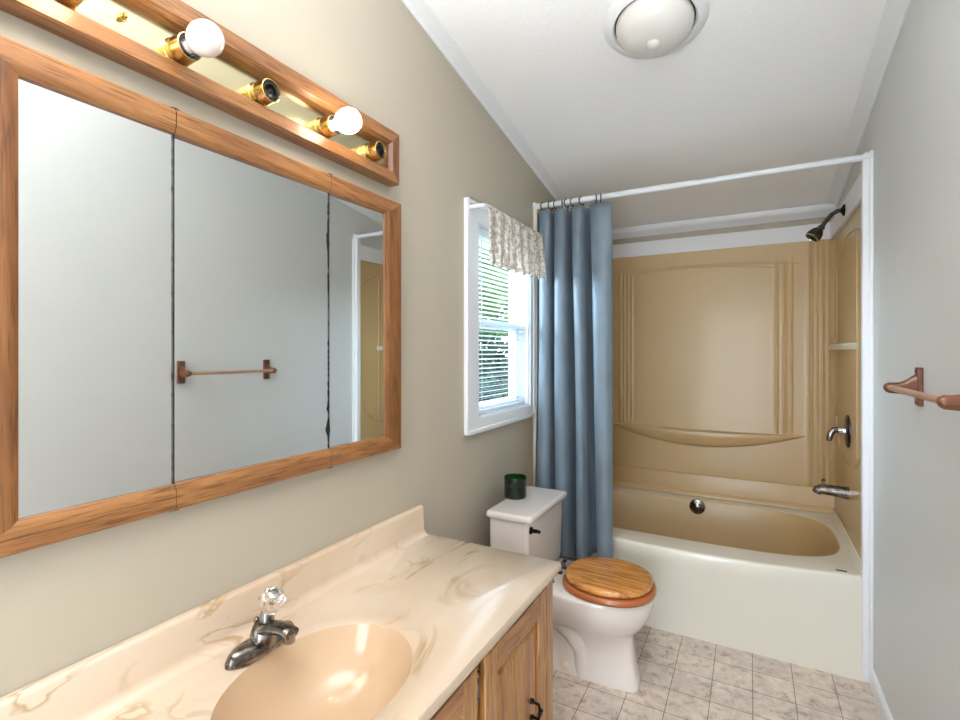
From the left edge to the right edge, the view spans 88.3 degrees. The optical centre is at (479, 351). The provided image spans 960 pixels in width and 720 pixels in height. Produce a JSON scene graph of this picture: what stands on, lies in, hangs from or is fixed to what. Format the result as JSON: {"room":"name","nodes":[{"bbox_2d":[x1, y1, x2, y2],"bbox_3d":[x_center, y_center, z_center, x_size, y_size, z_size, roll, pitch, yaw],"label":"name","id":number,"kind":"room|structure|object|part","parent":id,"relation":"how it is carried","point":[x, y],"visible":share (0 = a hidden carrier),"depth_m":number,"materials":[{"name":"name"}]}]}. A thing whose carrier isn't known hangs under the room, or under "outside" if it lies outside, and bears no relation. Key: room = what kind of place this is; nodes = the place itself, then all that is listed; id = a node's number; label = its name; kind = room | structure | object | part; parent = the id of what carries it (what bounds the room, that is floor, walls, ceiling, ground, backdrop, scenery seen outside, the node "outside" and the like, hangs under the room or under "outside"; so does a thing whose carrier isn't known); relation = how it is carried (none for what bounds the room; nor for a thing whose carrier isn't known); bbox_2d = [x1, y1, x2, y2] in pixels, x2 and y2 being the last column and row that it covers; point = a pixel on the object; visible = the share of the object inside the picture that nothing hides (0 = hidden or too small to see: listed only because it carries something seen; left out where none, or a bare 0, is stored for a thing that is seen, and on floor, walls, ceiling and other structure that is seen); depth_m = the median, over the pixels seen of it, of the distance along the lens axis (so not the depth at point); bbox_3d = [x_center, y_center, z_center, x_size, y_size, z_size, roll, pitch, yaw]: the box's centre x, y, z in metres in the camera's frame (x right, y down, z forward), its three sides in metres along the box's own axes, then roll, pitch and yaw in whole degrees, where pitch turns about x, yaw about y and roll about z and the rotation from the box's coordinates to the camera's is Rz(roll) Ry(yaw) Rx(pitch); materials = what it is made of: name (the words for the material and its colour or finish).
{"room":"bathroom","nodes":[
{"label":"bathroom","id":0,"kind":"room"},
{"bbox_2d":[0,0,560,696],"bbox_3d":[-0.457,-0.188,1.532,0.120,3.146,4.950,0,0,29],"label":"wall","id":1,"kind":"structure","parent":0,"point":[63,603],"depth_m":1.51,"materials":[{"name":"beige paint"}]},
{"bbox_2d":[0,0,398,186],"bbox_3d":[-0.546,-0.644,1.177,0.065,0.170,1.111,0,0,29],"label":"vanity light bar","id":2,"kind":"object","parent":1,"relation":"attached to","point":[245,82],"visible":0.91,"depth_m":1.12,"materials":[{"name":"brown wood"}]},
{"bbox_2d":[56,0,84,9],"bbox_3d":[-0.717,-0.629,0.854,0.054,0.058,0.058,0,0,29],"label":"socket","id":3,"kind":"object","parent":2,"relation":"attached to","point":[65,4],"depth_m":0.86,"materials":[{"name":"gold metal"}]},
{"bbox_2d":[161,32,201,66],"bbox_3d":[-0.620,-0.629,1.031,0.054,0.058,0.058,0,0,29],"label":"socket","id":4,"kind":"object","parent":2,"relation":"attached to","point":[172,50],"depth_m":1.02,"materials":[{"name":"gold metal"}]},
{"bbox_2d":[182,18,224,57],"bbox_3d":[-0.567,-0.629,1.002,0.103,0.067,0.067,0,0,29],"label":"light bulb","id":5,"kind":"object","parent":2,"relation":"attached to","point":[204,38],"visible":1,"depth_m":0.97,"materials":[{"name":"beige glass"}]},
{"bbox_3d":[-0.570,-0.644,1.190,0.011,0.146,1.071,0,0,29],"label":"plate","id":6,"kind":"part","parent":2,"relation":"part of","materials":[{"name":"gold metal"}]},
{"bbox_3d":[-0.555,-0.703,1.182,0.045,0.052,1.111,0,0,29],"label":"frame rail","id":7,"kind":"part","parent":2,"relation":"part of","materials":[{"name":"brown wood"}]},
{"bbox_2d":[246,78,279,106],"bbox_3d":[-0.525,-0.629,1.203,0.054,0.058,0.058,0,0,29],"label":"socket","id":8,"kind":"object","parent":2,"relation":"attached to","point":[265,92],"depth_m":1.19,"materials":[{"name":"gold metal"}]},
{"bbox_2d":[313,115,340,137],"bbox_3d":[-0.426,-0.629,1.385,0.054,0.058,0.058,0,0,29],"label":"socket","id":9,"kind":"object","parent":2,"relation":"attached to","point":[321,125],"depth_m":1.37,"materials":[{"name":"gold metal"}]},
{"bbox_2d":[329,107,361,133],"bbox_3d":[-0.374,-0.629,1.356,0.103,0.067,0.067,0,0,29],"label":"light bulb","id":10,"kind":"object","parent":2,"relation":"attached to","point":[347,120],"visible":1,"depth_m":1.33,"materials":[{"name":"white glass"}]},
{"bbox_2d":[361,141,385,160],"bbox_3d":[-0.332,-0.629,1.556,0.054,0.058,0.058,0,0,29],"label":"socket","id":11,"kind":"object","parent":2,"relation":"attached to","point":[372,151],"depth_m":1.54,"materials":[{"name":"gold metal"}]},
{"bbox_2d":[0,35,400,557],"bbox_3d":[-0.541,-0.087,1.216,0.036,0.837,1.084,0,0,29],"label":"medicine cabinet","id":12,"kind":"object","parent":1,"relation":"attached to","point":[193,311],"visible":1,"depth_m":1.01,"materials":[{"name":"brown"}]},
{"bbox_3d":[-0.715,0.301,0.881,0.020,0.053,0.329,0,0,29],"label":"rail","id":13,"kind":"part","parent":12,"relation":"part of","materials":[{"name":"brown wood"}]},
{"bbox_3d":[-0.715,-0.477,0.881,0.020,0.051,0.329,0,0,29],"label":"rail","id":14,"kind":"part","parent":12,"relation":"part of","materials":[{"name":"brown wood"}]},
{"bbox_3d":[-0.703,-0.088,0.917,0.007,0.738,0.254,0,0,29],"label":"mirror door","id":15,"kind":"part","parent":12,"relation":"part of","materials":[{"name":"clear glass"}]},
{"bbox_3d":[-0.537,-0.088,1.218,0.008,0.738,0.429,0,0,29],"label":"mirror door","id":16,"kind":"part","parent":12,"relation":"part of","materials":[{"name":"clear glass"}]},
{"bbox_3d":[-0.532,0.301,1.215,0.020,0.053,0.429,0,0,29],"label":"rail","id":17,"kind":"part","parent":12,"relation":"part of","materials":[{"name":"brown wood"}]},
{"bbox_3d":[-0.532,-0.477,1.215,0.020,0.051,0.429,0,0,29],"label":"rail","id":18,"kind":"part","parent":12,"relation":"part of","materials":[{"name":"brown wood"}]},
{"bbox_3d":[-0.374,-0.088,1.516,0.008,0.738,0.246,0,0,29],"label":"mirror door","id":19,"kind":"part","parent":12,"relation":"part of","materials":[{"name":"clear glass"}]},
{"bbox_3d":[-0.351,0.301,1.546,0.020,0.053,0.322,0,0,29],"label":"rail","id":20,"kind":"part","parent":12,"relation":"part of","materials":[{"name":"brown wood"}]},
{"bbox_3d":[-0.351,-0.477,1.546,0.020,0.051,0.322,0,0,29],"label":"rail","id":21,"kind":"part","parent":12,"relation":"part of","materials":[{"name":"brown wood"}]},
{"bbox_2d":[401,0,572,210],"bbox_3d":[-0.380,-1.303,1.490,0.056,0.935,4.950,0,0,29],"label":"trim","id":22,"kind":"structure","parent":1,"relation":"attached to","point":[421,11],"depth_m":2.17,"materials":[{"name":"white paint"}]},
{"bbox_2d":[464,197,534,435],"bbox_3d":[0.066,-0.151,2.467,0.140,1.025,0.752,0,0,29],"label":"window","id":23,"kind":"structure","parent":1,"relation":"in","point":[474,422],"depth_m":2.29,"materials":[{"name":"white paint"}]},
{"bbox_3d":[0.045,-0.345,2.520,0.022,0.465,0.583,0,0,29],"label":"sash","id":24,"kind":"part","parent":23,"relation":"part of","materials":[{"name":"white paint"}]},
{"bbox_3d":[0.067,0.067,2.508,0.022,0.450,0.583,0,0,29],"label":"sash","id":25,"kind":"part","parent":23,"relation":"part of","materials":[{"name":"white paint"}]},
{"bbox_2d":[479,227,524,413],"bbox_3d":[0.105,-0.143,2.487,0.041,0.859,0.571,0,0,29],"label":"window blind","id":26,"kind":"object","parent":23,"relation":"attached to","point":[483,233],"visible":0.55,"depth_m":2.47,"materials":[{"name":"white plastic"}]},
{"bbox_3d":[0.101,-0.559,2.490,0.032,0.027,0.571,0,0,29],"label":"head rail","id":27,"kind":"part","parent":26,"relation":"part of","materials":[{"name":"white paint"}]},
{"bbox_3d":[0.101,0.280,2.490,0.024,0.014,0.571,0,0,29],"label":"rail","id":28,"kind":"part","parent":26,"relation":"part of","materials":[{"name":"white plastic"}]},
{"bbox_3d":[0.193,-0.135,2.685,0.001,0.820,0.002,0,0,29],"label":"ladder cord","id":29,"kind":"part","parent":26,"relation":"part of","materials":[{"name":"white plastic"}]},
{"bbox_2d":[469,203,540,238],"bbox_3d":[0.156,-0.620,2.406,0.077,0.018,0.703,0,0,29],"label":"rod","id":30,"kind":"object","parent":23,"relation":"attached to","point":[481,205],"visible":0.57,"depth_m":2.10,"materials":[{"name":"white metal"}]},
{"bbox_2d":[486,203,546,278],"bbox_3d":[0.198,-0.499,2.383,0.037,0.270,0.686,0,0,29],"label":"lace valance","id":31,"kind":"object","parent":30,"relation":"hanging from","point":[524,247],"visible":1,"depth_m":2.33,"materials":[{"name":"white fabric"}]},
{"bbox_2d":[533,209,538,486],"bbox_3d":[0.317,0.290,2.798,0.022,2.190,0.037,0,0,29],"label":"trim","id":32,"kind":"structure","parent":1,"relation":"attached to","point":[535,211],"depth_m":2.78,"materials":[{"name":"white paint"}]},
{"bbox_2d":[533,150,873,209],"bbox_3d":[0.977,-0.820,2.440,1.524,0.052,0.052,0,0,29],"label":"shower rod","id":33,"kind":"object","parent":1,"relation":"attached to","point":[684,184],"visible":0.89,"depth_m":2.36,"materials":[{"name":"white metal"}]},
{"bbox_2d":[425,0,886,228],"bbox_3d":[0.260,-1.368,1.129,1.764,1.030,5.170,0,0,29],"label":"ceiling","id":34,"kind":"structure","parent":0,"point":[763,84],"depth_m":2.14,"materials":[{"name":"white paint"}]},
{"bbox_2d":[603,0,708,58],"bbox_3d":[0.623,-1.146,1.767,0.356,0.142,0.350,0,0,29],"label":"ceiling light","id":35,"kind":"object","parent":34,"relation":"attached to","point":[636,29],"visible":1,"depth_m":1.72,"materials":[{"name":"white glass"}]},
{"bbox_2d":[553,626,881,719],"bbox_3d":[0.264,1.425,1.138,1.764,0.080,5.150,0,0,29],"label":"floor","id":36,"kind":"structure","parent":0,"point":[683,677],"depth_m":2.01,"materials":[{"name":"tile"}]},
{"bbox_2d":[430,579,552,719],"bbox_3d":[-0.342,1.041,1.030,0.565,0.688,1.478,0,0,29],"label":"vanity cabinet","id":37,"kind":"object","parent":36,"relation":"on","point":[514,680],"visible":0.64,"depth_m":1.32,"materials":[{"name":"brown wood"}]},
{"bbox_2d":[0,505,560,719],"bbox_3d":[-0.348,0.686,1.035,0.546,0.244,1.522,0,0,29],"label":"countertop","id":38,"kind":"structure","parent":37,"relation":"on","point":[392,616],"depth_m":1.15,"materials":[{"name":"stone"}]},
{"bbox_2d":[225,586,298,669],"bbox_3d":[-0.461,0.602,1.097,0.126,0.130,0.176,0,0,29],"label":"sink faucet","id":39,"kind":"object","parent":38,"relation":"on","point":[267,634],"visible":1,"depth_m":1.09,"materials":[{"name":"silver metal"}]},
{"bbox_3d":[-0.484,0.604,1.124,0.036,0.034,0.036,0,0,29],"label":"stem","id":40,"kind":"part","parent":39,"relation":"part of","materials":[{"name":"silver metal"}]},
{"bbox_3d":[-0.469,0.566,1.115,0.054,0.058,0.056,0,0,9],"label":"knob","id":41,"kind":"part","parent":39,"relation":"part of","materials":[{"name":"clear plastic"}]},
{"bbox_3d":[-0.461,0.626,1.101,0.123,0.058,0.060,0,0,29],"label":"spout","id":42,"kind":"part","parent":39,"relation":"part of","materials":[{"name":"silver metal"}]},
{"bbox_2d":[211,624,412,719],"bbox_3d":[-0.327,0.741,1.020,0.336,0.134,0.430,0,0,29],"label":"sink","id":43,"kind":"object","parent":38,"relation":"in","point":[330,671],"depth_m":1.13,"materials":[{"name":"beige ceramic"}]},
{"bbox_3d":[-0.107,0.752,0.959,0.020,0.070,0.266,0,0,29],"label":"door rail","id":44,"kind":"part","parent":37,"relation":"part of","materials":[{"name":"brown wood"}]},
{"bbox_3d":[0.099,0.992,1.337,0.016,0.410,0.270,0,0,29],"label":"door panel","id":45,"kind":"part","parent":37,"relation":"part of","materials":[{"name":"brown wood"}]},
{"bbox_3d":[0.100,0.752,1.336,0.020,0.070,0.270,0,0,29],"label":"door rail","id":46,"kind":"part","parent":37,"relation":"part of","materials":[{"name":"brown wood"}]},
{"bbox_3d":[0.159,1.013,1.394,0.036,0.062,0.032,0,0,29],"label":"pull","id":47,"kind":"part","parent":37,"relation":"part of","materials":[{"name":"black metal"}]},
{"bbox_2d":[486,486,656,691],"bbox_3d":[0.392,1.033,2.176,0.726,0.707,0.460,0,0,29],"label":"toilet","id":48,"kind":"object","parent":36,"relation":"on","point":[600,604],"visible":0.86,"depth_m":2.06,"materials":[{"name":"white porcelain"},{"name":"oak wood"}]},
{"bbox_2d":[504,474,526,499],"bbox_3d":[0.165,0.631,2.315,0.106,0.097,0.106,0,0,29],"label":"glass jar","id":49,"kind":"object","parent":48,"relation":"on","point":[514,484],"visible":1,"depth_m":2.27,"materials":[{"name":"green glass"}]},
{"bbox_3d":[0.220,0.861,2.270,0.184,0.307,0.432,0,0,29],"label":"tank","id":50,"kind":"part","parent":48,"relation":"part of","materials":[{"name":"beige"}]},
{"bbox_3d":[0.225,0.694,2.267,0.215,0.028,0.460,0,0,29],"label":"tank lid","id":51,"kind":"part","parent":48,"relation":"part of","materials":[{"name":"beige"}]},
{"bbox_3d":[0.230,0.747,2.060,0.034,0.035,0.049,0,0,29],"label":"flush lever","id":52,"kind":"part","parent":48,"relation":"part of","materials":[{"name":"black metal"}]},
{"bbox_3d":[0.548,0.956,2.111,0.360,0.028,0.344,0,0,29],"label":"seat lid","id":53,"kind":"part","parent":48,"relation":"part of","materials":[{"name":"brown wood"}]},
{"bbox_3d":[0.549,0.986,2.111,0.386,0.026,0.368,0,0,29],"label":"seat","id":54,"kind":"part","parent":48,"relation":"part of","materials":[{"name":"brown wood"}]},
{"bbox_2d":[591,465,861,680],"bbox_3d":[1.189,1.095,2.815,1.502,0.579,1.037,0,0,29],"label":"bathtub","id":55,"kind":"object","parent":36,"relation":"on","point":[773,570],"visible":0.69,"depth_m":2.39,"materials":[{"name":"beige"}]},
{"bbox_3d":[1.387,0.991,3.158,0.094,0.095,0.037,0,0,29],"label":"overflow plate","id":56,"kind":"part","parent":55,"relation":"part of","materials":[{"name":"silver metal"}]},
{"bbox_2d":[613,490,839,555],"bbox_3d":[1.199,1.138,2.846,1.398,0.378,0.766,0,0,29],"label":"basin","id":57,"kind":"object","parent":55,"relation":"in","point":[764,530],"depth_m":3.06,"materials":[{"name":"beige plastic"}]},
{"bbox_2d":[613,204,860,557],"bbox_3d":[1.215,0.145,2.875,1.520,1.620,0.959,0,0,29],"label":"shower surround","id":58,"kind":"object","parent":55,"relation":"on","point":[739,362],"visible":0.82,"depth_m":3.13,"materials":[{"name":"beige plastic"}]},
{"bbox_3d":[1.435,0.090,3.277,1.520,1.510,0.043,0,0,29],"label":"panel","id":59,"kind":"part","parent":58,"relation":"part of","materials":[{"name":"beige plastic"}]},
{"bbox_2d":[812,479,849,499],"bbox_3d":[1.775,0.693,2.506,0.154,0.090,0.062,0,0,29],"label":"tub spout","id":60,"kind":"object","parent":58,"relation":"attached to","point":[843,492],"visible":1,"depth_m":2.48,"materials":[{"name":"silver metal"}]},
{"bbox_2d":[826,415,850,447],"bbox_3d":[1.811,0.400,2.509,0.093,0.166,0.156,0,0,29],"label":"shower valve","id":61,"kind":"object","parent":58,"relation":"attached to","point":[846,430],"visible":1,"depth_m":2.48,"materials":[{"name":"grey metal"}]},
{"bbox_3d":[1.799,0.417,2.511,0.072,0.075,0.031,0,0,20],"label":"lever","id":62,"kind":"part","parent":61,"relation":"part of","materials":[{"name":"silver metal"}]},
{"bbox_2d":[828,342,857,349],"bbox_3d":[1.891,-0.027,2.588,0.032,0.033,0.753,0,0,29],"label":"shelf","id":63,"kind":"object","parent":58,"relation":"attached to","point":[831,345],"depth_m":2.48,"materials":[{"name":"beige plastic"}]},
{"bbox_3d":[1.869,0.148,2.511,0.021,1.614,0.949,0,0,29],"label":"panel","id":64,"kind":"part","parent":58,"relation":"part of","materials":[{"name":"beige plastic"}]},
{"bbox_3d":[1.625,1.150,2.083,0.034,0.470,0.032,0,0,29],"label":"post","id":65,"kind":"part","parent":55,"relation":"part of","materials":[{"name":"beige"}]},
{"bbox_2d":[613,216,833,244],"bbox_3d":[1.477,0.257,3.353,1.764,2.256,0.100,0,0,29],"label":"wall","id":66,"kind":"structure","parent":0,"point":[820,219],"depth_m":3.23,"materials":[{"name":"beige paint"}]},
{"bbox_2d":[613,222,829,258],"bbox_3d":[1.442,-0.715,3.289,1.524,0.100,0.045,0,0,29],"label":"trim","id":67,"kind":"structure","parent":66,"relation":"attached to","point":[790,234],"depth_m":3.20,"materials":[{"name":"white paint"}]},
{"bbox_2d":[612,203,837,239],"bbox_3d":[1.439,-0.843,3.284,1.524,0.066,0.056,0,0,29],"label":"trim","id":68,"kind":"structure","parent":66,"relation":"attached to","point":[819,210],"depth_m":3.19,"materials":[{"name":"white paint"}]},
{"bbox_2d":[838,0,959,719],"bbox_3d":[0.985,-0.188,0.743,0.120,3.146,4.950,0,0,29],"label":"wall","id":69,"kind":"structure","parent":0,"point":[912,131],"depth_m":1.50,"materials":[{"name":"grey paint"}]},
{"bbox_2d":[805,204,845,241],"bbox_3d":[1.750,-0.650,2.510,0.165,0.180,0.077,0,0,29],"label":"shower","id":70,"kind":"object","parent":69,"relation":"attached to","point":[815,234],"visible":1,"depth_m":2.50,"materials":[{"name":"black metal"}]},
{"bbox_3d":[1.779,-0.675,2.503,0.099,0.091,0.020,0,0,29],"label":"arm","id":71,"kind":"part","parent":70,"relation":"part of","materials":[{"name":"grey metal"}]},
{"bbox_2d":[830,174,860,239],"bbox_3d":[1.861,-0.713,2.504,0.035,0.105,0.930,0,0,29],"label":"trim","id":72,"kind":"structure","parent":69,"relation":"attached to","point":[852,201],"depth_m":2.40,"materials":[{"name":"white paint"}]},
{"bbox_2d":[861,157,873,683],"bbox_3d":[1.625,0.290,2.075,0.036,2.190,0.050,0,0,29],"label":"trim","id":73,"kind":"structure","parent":69,"relation":"attached to","point":[867,165],"depth_m":2.06,"materials":[{"name":"white paint"}]},
{"bbox_2d":[826,0,910,207],"bbox_3d":[0.908,-1.303,0.785,0.056,0.935,4.950,0,0,29],"label":"trim","id":74,"kind":"structure","parent":69,"relation":"attached to","point":[895,11],"depth_m":1.96,"materials":[{"name":"white paint"}]},
{"bbox_2d":[870,670,892,719],"bbox_3d":[0.680,1.350,0.326,0.014,0.070,3.925,0,0,29],"label":"baseboard","id":75,"kind":"structure","parent":69,"relation":"attached to","point":[880,700],"depth_m":1.91,"materials":[{"name":"white paint"}]},
{"bbox_2d":[883,367,959,410],"bbox_3d":[1.159,0.104,1.278,0.090,0.115,0.533,0,0,29],"label":"towel bar","id":76,"kind":"object","parent":69,"relation":"attached to","point":[913,386],"visible":1,"depth_m":1.38,"materials":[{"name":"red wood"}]},
{"bbox_3d":[1.272,0.103,1.498,0.078,0.074,0.026,0,0,29],"label":"arm","id":77,"kind":"part","parent":76,"relation":"part of","materials":[{"name":"red wood"}]},
{"bbox_3d":[1.311,0.104,1.477,0.013,0.115,0.038,0,0,29],"label":"post plate","id":78,"kind":"part","parent":76,"relation":"part of","materials":[{"name":"red wood"}]},
{"bbox_3d":[1.034,0.103,1.064,0.078,0.074,0.026,0,0,29],"label":"arm","id":79,"kind":"part","parent":76,"relation":"part of","materials":[{"name":"red wood"}]},
{"label":"outside","id":80,"kind":"structure","parent":0,"visible":0},
{"bbox_3d":[-5.997,2.110,22.662,29.870,0.050,46.000,0,0,29],"label":"ground","id":81,"kind":"structure","parent":80,"visible":0},
{"bbox_2d":[479,332,508,402],"bbox_3d":[0.084,0.865,9.040,4.538,2.583,4.494,0,0,0],"label":"shrub","id":82,"kind":"object","parent":81,"relation":"on","point":[500,364],"visible":0.07,"depth_m":7.99,"materials":[{"name":"green plant"}]},
{"bbox_2d":[479,246,508,341],"bbox_3d":[-0.177,-1.336,11.516,5.966,6.849,5.284,0,0,29],"label":"tree","id":83,"kind":"object","parent":81,"relation":"on","point":[485,277],"visible":0.04,"depth_m":10.36,"materials":[{"name":"green plant"}]},
{"label":"curtain ring","id":84,"kind":"object","parent":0,"visible":0},
{"bbox_2d":[535,202,612,560],"bbox_3d":[0.494,0.153,2.608,0.466,1.869,0.300,0,0,29],"label":"shower curtain","id":85,"kind":"object","parent":84,"relation":"hanging from","point":[574,410],"visible":0.91,"depth_m":2.58,"materials":[{"name":"blue fabric"}]}
]}

